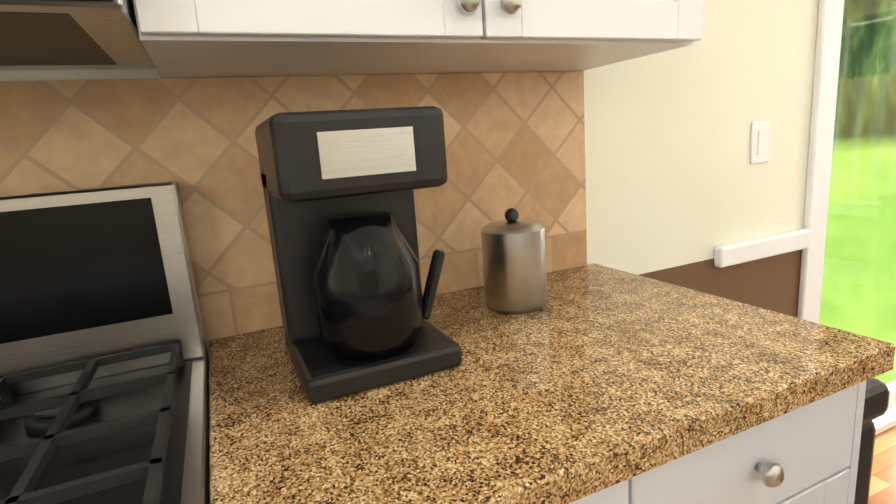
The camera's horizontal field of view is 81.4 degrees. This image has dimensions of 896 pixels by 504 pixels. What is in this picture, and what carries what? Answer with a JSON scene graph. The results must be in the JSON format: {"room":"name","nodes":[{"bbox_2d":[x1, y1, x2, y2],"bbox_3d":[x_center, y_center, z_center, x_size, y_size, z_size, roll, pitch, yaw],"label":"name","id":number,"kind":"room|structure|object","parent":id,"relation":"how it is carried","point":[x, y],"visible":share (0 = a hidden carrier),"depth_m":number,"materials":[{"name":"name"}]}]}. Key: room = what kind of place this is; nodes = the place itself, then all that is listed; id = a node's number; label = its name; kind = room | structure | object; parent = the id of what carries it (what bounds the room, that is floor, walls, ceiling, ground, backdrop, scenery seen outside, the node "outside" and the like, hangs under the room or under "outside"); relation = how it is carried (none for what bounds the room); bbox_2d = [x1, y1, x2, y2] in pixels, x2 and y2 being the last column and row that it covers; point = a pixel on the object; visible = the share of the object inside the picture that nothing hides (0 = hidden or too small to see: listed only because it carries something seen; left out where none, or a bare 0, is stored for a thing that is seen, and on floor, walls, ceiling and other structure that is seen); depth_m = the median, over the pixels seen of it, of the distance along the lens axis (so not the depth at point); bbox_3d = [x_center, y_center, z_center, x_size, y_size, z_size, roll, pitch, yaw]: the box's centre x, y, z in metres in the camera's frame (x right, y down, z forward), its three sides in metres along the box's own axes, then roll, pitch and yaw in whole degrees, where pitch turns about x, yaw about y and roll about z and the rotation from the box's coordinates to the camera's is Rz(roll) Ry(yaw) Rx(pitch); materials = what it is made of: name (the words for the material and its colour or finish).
{"room":"kitchen","nodes":[
{"label":"kitchen","id":0,"kind":"room"},
{"bbox_2d":[0,0,818,356],"bbox_3d":[0.145,-0.400,1.184,7.550,2.740,0.120,-9,13,-23],"label":"wall","id":1,"kind":"structure","parent":0,"point":[680,188],"depth_m":1.39,"materials":[{"name":"beige paint"}]},
{"bbox_2d":[0,0,155,69],"bbox_3d":[-0.743,-0.419,0.450,0.764,0.440,0.454,-9,13,-23],"label":"range hood","id":2,"kind":"object","parent":1,"relation":"attached to","point":[66,34],"visible":0.8,"depth_m":0.60,"materials":[{"name":"silver metal"}]},
{"bbox_2d":[0,71,586,340],"bbox_3d":[-1.404,0.096,0.485,3.798,0.452,0.010,-9,13,-23],"label":"tile backsplash","id":3,"kind":"structure","parent":1,"relation":"attached to","point":[516,140],"depth_m":0.94,"materials":[{"name":"tile"}]},
{"bbox_2d":[133,0,702,77],"bbox_3d":[-0.035,-0.854,0.752,0.879,1.090,0.358,-9,13,-23],"label":"upper cabinet","id":4,"kind":"object","parent":1,"relation":"attached to","point":[215,38],"visible":1,"depth_m":0.74,"materials":[{"name":"white paint"}]},
{"bbox_2d":[750,121,770,163],"bbox_3d":[0.881,-0.309,1.466,0.075,0.115,0.008,-9,13,-23],"label":"light switch","id":5,"kind":"object","parent":1,"relation":"attached to","point":[760,140],"visible":1,"depth_m":1.46,"materials":[{"name":"white plastic"}]},
{"bbox_2d":[714,0,843,323],"bbox_3d":[2.090,-0.571,1.965,3.005,2.470,0.028,-9,13,-23],"label":"trim","id":6,"kind":"structure","parent":1,"relation":"attached to","point":[809,239],"depth_m":1.50,"materials":[{"name":"white wood"}]},
{"bbox_2d":[820,0,895,434],"bbox_3d":[1.908,-0.511,1.970,1.694,2.377,0.118,-9,13,-23],"label":"glass door","id":7,"kind":"structure","parent":1,"relation":"in","point":[885,421],"depth_m":1.89,"materials":[{"name":"clear glass"}]},
{"bbox_2d":[868,425,895,503],"bbox_3d":[1.611,1.493,-1.496,7.550,0.060,6.740,-9,13,-23],"label":"floor","id":8,"kind":"structure","parent":0,"point":[882,490],"depth_m":1.83,"materials":[{"name":"brown wood"}]},
{"bbox_2d":[0,181,209,503],"bbox_3d":[-0.616,0.580,0.539,0.764,1.205,0.682,-9,13,-23],"label":"range","id":9,"kind":"object","parent":8,"relation":"on","point":[104,381],"visible":0.98,"depth_m":0.75,"materials":[{"name":"metal"}]},
{"bbox_2d":[569,380,866,503],"bbox_3d":[0.125,0.611,0.929,0.866,0.875,0.638,-9,13,-23],"label":"base cabinet","id":10,"kind":"object","parent":8,"relation":"on","point":[808,454],"visible":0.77,"depth_m":0.68,"materials":[{"name":"white paint"}]},
{"bbox_2d":[209,263,895,503],"bbox_3d":[0.096,0.163,0.839,0.878,0.040,0.633,-9,13,-23],"label":"countertop","id":11,"kind":"structure","parent":10,"relation":"on","point":[587,380],"depth_m":0.65,"materials":[{"name":"brown stone"}]},
{"bbox_2d":[255,106,461,403],"bbox_3d":[-0.131,-0.015,0.771,0.231,0.365,0.235,-9,13,-23],"label":"coffee maker","id":12,"kind":"object","parent":11,"relation":"on","point":[356,305],"visible":1,"depth_m":0.68,"materials":[{"name":"plastic"}]},
{"bbox_2d":[481,208,546,313],"bbox_3d":[0.125,0.010,0.991,0.120,0.189,0.120,-9,13,-23],"label":"jar","id":13,"kind":"object","parent":11,"relation":"on","point":[514,260],"visible":1,"depth_m":0.95,"materials":[{"name":"silver metal"}]},
{"bbox_2d":[854,378,889,503],"bbox_3d":[0.712,0.593,1.233,0.300,0.700,0.415,-9,13,-23],"label":"trash can","id":14,"kind":"object","parent":8,"relation":"on","point":[876,401],"visible":0.17,"depth_m":1.06,"materials":[{"name":"plastic"}]}
]}

